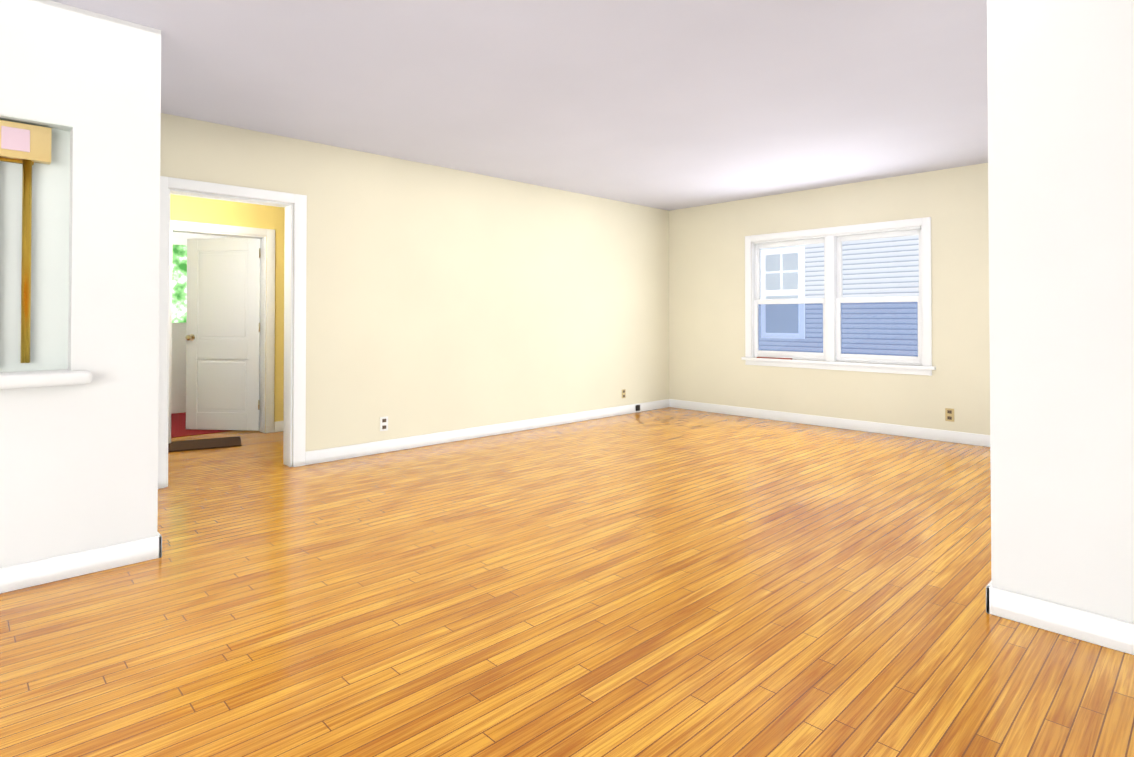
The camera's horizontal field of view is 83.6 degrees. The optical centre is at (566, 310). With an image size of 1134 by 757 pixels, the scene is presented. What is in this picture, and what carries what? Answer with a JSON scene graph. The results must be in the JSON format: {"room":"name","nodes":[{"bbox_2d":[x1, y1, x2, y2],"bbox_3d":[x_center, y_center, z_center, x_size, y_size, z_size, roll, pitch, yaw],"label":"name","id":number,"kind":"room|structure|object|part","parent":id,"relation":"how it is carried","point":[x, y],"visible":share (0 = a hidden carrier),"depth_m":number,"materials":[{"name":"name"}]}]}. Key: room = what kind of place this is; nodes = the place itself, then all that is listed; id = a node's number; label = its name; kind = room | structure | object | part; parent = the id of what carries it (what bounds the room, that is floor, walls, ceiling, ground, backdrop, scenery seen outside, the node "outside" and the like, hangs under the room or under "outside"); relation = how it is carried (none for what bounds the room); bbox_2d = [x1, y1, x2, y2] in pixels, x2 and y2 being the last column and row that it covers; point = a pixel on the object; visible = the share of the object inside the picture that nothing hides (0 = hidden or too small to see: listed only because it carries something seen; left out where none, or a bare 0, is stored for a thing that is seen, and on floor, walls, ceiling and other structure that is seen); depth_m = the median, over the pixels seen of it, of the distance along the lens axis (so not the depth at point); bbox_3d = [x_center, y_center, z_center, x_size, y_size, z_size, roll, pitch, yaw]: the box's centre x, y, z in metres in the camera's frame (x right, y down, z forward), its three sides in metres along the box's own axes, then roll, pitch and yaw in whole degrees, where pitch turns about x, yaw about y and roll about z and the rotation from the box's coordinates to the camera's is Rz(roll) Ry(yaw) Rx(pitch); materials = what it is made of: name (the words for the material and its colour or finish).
{"room":"empty living room","nodes":[
{"label":"empty living room","id":0,"kind":"room"},
{"bbox_2d":[0,0,160,567],"bbox_3d":[-3.851,-0.092,2.092,4.000,2.440,1.510,1,-1,-44],"label":"wall","id":1,"kind":"structure","parent":0,"point":[79,468],"depth_m":2.75,"materials":[{"name":"paint"}]},
{"bbox_2d":[0,120,51,362],"bbox_3d":[-2.299,-0.272,2.634,0.235,1.012,0.058,1,-1,-44],"label":"door chime","id":2,"kind":"object","parent":1,"relation":"attached to","point":[27,146],"visible":0.98,"depth_m":2.65,"materials":[{"name":"gold metal"}]},
{"bbox_2d":[0,370,91,388],"bbox_3d":[-2.216,0.284,2.556,0.485,0.056,0.087,1,-1,-44],"label":"niche shelf","id":3,"kind":"object","parent":1,"relation":"attached to","point":[26,380],"visible":1,"depth_m":2.59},
{"bbox_2d":[0,531,161,593],"bbox_3d":[-3.316,1.071,1.534,4.016,0.100,0.016,1,-1,-44],"label":"baseboard","id":4,"kind":"structure","parent":1,"relation":"attached to","point":[34,573],"depth_m":2.71,"materials":[{"name":"white wood"}]},
{"bbox_2d":[171,232,242,413],"bbox_3d":[-4.721,-0.029,7.208,9.840,2.440,0.130,1,-1,-44],"label":"wall","id":5,"kind":"structure","parent":0,"point":[178,393],"depth_m":7.34,"materials":[{"name":"white paint"}]},
{"bbox_2d":[172,244,186,322],"bbox_3d":[-4.760,-0.310,7.079,1.200,0.900,0.004,1,-1,-44],"label":"window","id":6,"kind":"structure","parent":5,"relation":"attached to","point":[179,283],"depth_m":7.34,"materials":[{"name":"green glass"}]},
{"bbox_2d":[170,194,284,432],"bbox_3d":[-3.335,-0.047,5.767,9.840,2.440,0.130,1,-1,-44],"label":"wall","id":7,"kind":"structure","parent":0,"point":[203,210],"depth_m":6.09,"materials":[{"name":"yellow paint"}]},
{"bbox_2d":[168,220,274,442],"bbox_3d":[-3.220,0.195,5.862,0.950,1.960,0.148,1,-1,-44],"label":"door frame","id":8,"kind":"structure","parent":7,"relation":"attached to","point":[267,342],"depth_m":6.09,"materials":[{"name":"white wood"}]},
{"bbox_2d":[185,238,260,430],"bbox_3d":[-3.355,0.232,6.205,0.770,1.870,0.172,0,-1,6],"label":"entry door","id":9,"kind":"structure","parent":7,"relation":"in","point":[222,337],"depth_m":6.19,"materials":[{"name":"white wood"}]},
{"bbox_2d":[274,421,283,431],"bbox_3d":[-2.164,1.136,6.778,1.850,0.100,0.016,1,-1,-44],"label":"baseboard","id":10,"kind":"structure","parent":7,"relation":"attached to","point":[278,425],"depth_m":6.16,"materials":[{"name":"white wood"}]},
{"bbox_2d":[160,113,668,466],"bbox_3d":[-0.831,-0.044,5.956,5.710,2.440,0.130,1,-1,-44],"label":"wall","id":11,"kind":"structure","parent":0,"point":[440,299],"depth_m":5.65,"materials":[{"name":"beige paint"}]},
{"bbox_2d":[158,176,306,488],"bbox_3d":[-2.374,0.135,4.477,0.990,2.045,0.178,1,-1,-44],"label":"trim","id":12,"kind":"structure","parent":11,"relation":"attached to","point":[295,341],"depth_m":4.70,"materials":[{"name":"white wood"}]},
{"bbox_2d":[380,416,387,430],"bbox_3d":[-1.500,0.931,5.204,0.070,0.115,0.008,1,-1,-44],"label":"electrical outlet","id":13,"kind":"object","parent":11,"relation":"attached to","point":[383,423],"visible":1,"depth_m":5.20,"materials":[{"name":"white plastic"}]},
{"bbox_2d":[305,399,671,464],"bbox_3d":[-0.350,1.130,6.302,4.475,0.100,0.016,1,-1,-44],"label":"baseboard","id":14,"kind":"structure","parent":11,"relation":"attached to","point":[364,449],"depth_m":5.74,"materials":[{"name":"white wood"}]},
{"bbox_2d":[622,389,625,397],"bbox_3d":[0.651,0.957,7.273,0.060,0.100,0.008,1,-1,-44],"label":"electrical outlet","id":15,"kind":"object","parent":11,"relation":"attached to","point":[623,393],"visible":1,"depth_m":7.27,"materials":[{"name":"brown plastic"}]},
{"bbox_2d":[51,0,987,210],"bbox_3d":[-0.655,-1.351,2.998,9.840,0.100,11.600,1,-1,-44],"label":"ceiling","id":16,"kind":"structure","parent":0,"point":[669,105],"depth_m":3.63,"materials":[{"name":"paint"}]},
{"bbox_2d":[0,407,1133,756],"bbox_3d":[-0.655,1.189,2.966,9.840,0.100,11.600,1,-1,-44],"label":"floor","id":17,"kind":"structure","parent":0,"point":[670,581],"depth_m":2.34,"materials":[{"name":"brown wood"}]},
{"bbox_2d":[171,412,234,437],"bbox_3d":[-3.939,1.182,6.711,2.100,0.006,1.650,1,-1,-44],"label":"floor","id":18,"kind":"structure","parent":17,"relation":"on","point":[178,425],"depth_m":6.24,"materials":[{"name":"red carpet"}]},
{"bbox_2d":[168,436,241,451],"bbox_3d":[-3.237,1.163,5.478,0.750,0.012,0.456,0,-1,-29],"label":"doormat","id":19,"kind":"object","parent":17,"relation":"on","point":[198,444],"visible":0.64,"depth_m":5.47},
{"bbox_2d":[669,163,989,434],"bbox_3d":[4.047,-0.055,5.098,0.130,2.440,8.130,1,-1,-44],"label":"wall","id":20,"kind":"structure","parent":0,"point":[707,300],"depth_m":6.34,"materials":[{"name":"beige paint"}]},
{"bbox_2d":[672,399,989,446],"bbox_3d":[4.039,1.114,4.986,0.016,0.100,8.000,1,-1,-44],"label":"baseboard","id":21,"kind":"structure","parent":20,"relation":"attached to","point":[875,427],"depth_m":6.30,"materials":[{"name":"white wood"}]},
{"bbox_2d":[741,217,935,375],"bbox_3d":[2.690,-0.119,6.472,0.180,1.442,1.944,1,-1,-44],"label":"window","id":22,"kind":"structure","parent":20,"relation":"in","point":[831,355],"depth_m":6.41,"materials":[{"name":"white"}]},
{"bbox_2d":[757,357,791,359],"bbox_3d":[2.234,0.516,6.838,0.020,0.012,0.400,1,-1,-44],"label":"stick","id":23,"kind":"object","parent":22,"relation":"on","point":[774,358],"visible":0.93,"depth_m":6.84,"materials":[{"name":"brown"}]},
{"bbox_2d":[945,408,953,421],"bbox_3d":[3.408,0.932,5.650,0.008,0.115,0.070,1,-1,-44],"label":"electrical outlet","id":24,"kind":"object","parent":20,"relation":"attached to","point":[949,414],"visible":1,"depth_m":5.65,"materials":[{"name":"brown plastic"}]},
{"bbox_2d":[987,0,1133,623],"bbox_3d":[2.956,-0.105,1.054,0.130,2.440,3.815,1,-1,-44],"label":"wall","id":25,"kind":"structure","parent":0,"point":[1060,83],"depth_m":2.23,"materials":[{"name":"white paint"}]},
{"bbox_2d":[986,580,1133,654],"bbox_3d":[2.897,1.064,0.995,0.016,0.100,3.831,1,-1,-44],"label":"baseboard","id":26,"kind":"structure","parent":25,"relation":"attached to","point":[1080,625],"depth_m":2.21,"materials":[{"name":"white wood"}]},
{"label":"outside","id":27,"kind":"structure","parent":0,"visible":0},
{"bbox_2d":[759,235,918,355],"bbox_3d":[4.124,-0.292,8.555,0.050,7.000,15.000,1,-1,-44],"label":"siding","id":28,"kind":"object","parent":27,"point":[902,278],"depth_m":8.56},
{"bbox_2d":[761,247,804,338],"bbox_3d":[3.200,-0.251,9.442,0.050,1.340,0.680,1,-1,-44],"label":"window","id":29,"kind":"structure","parent":28,"relation":"attached to","point":[787,259],"depth_m":9.41,"materials":[{"name":"blue"}]},
{"bbox_3d":[3.186,-0.571,9.432,0.010,0.540,0.520,1,-1,-44],"label":"neighbouring window muntins","id":30,"kind":"part","parent":29,"relation":"part of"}
]}

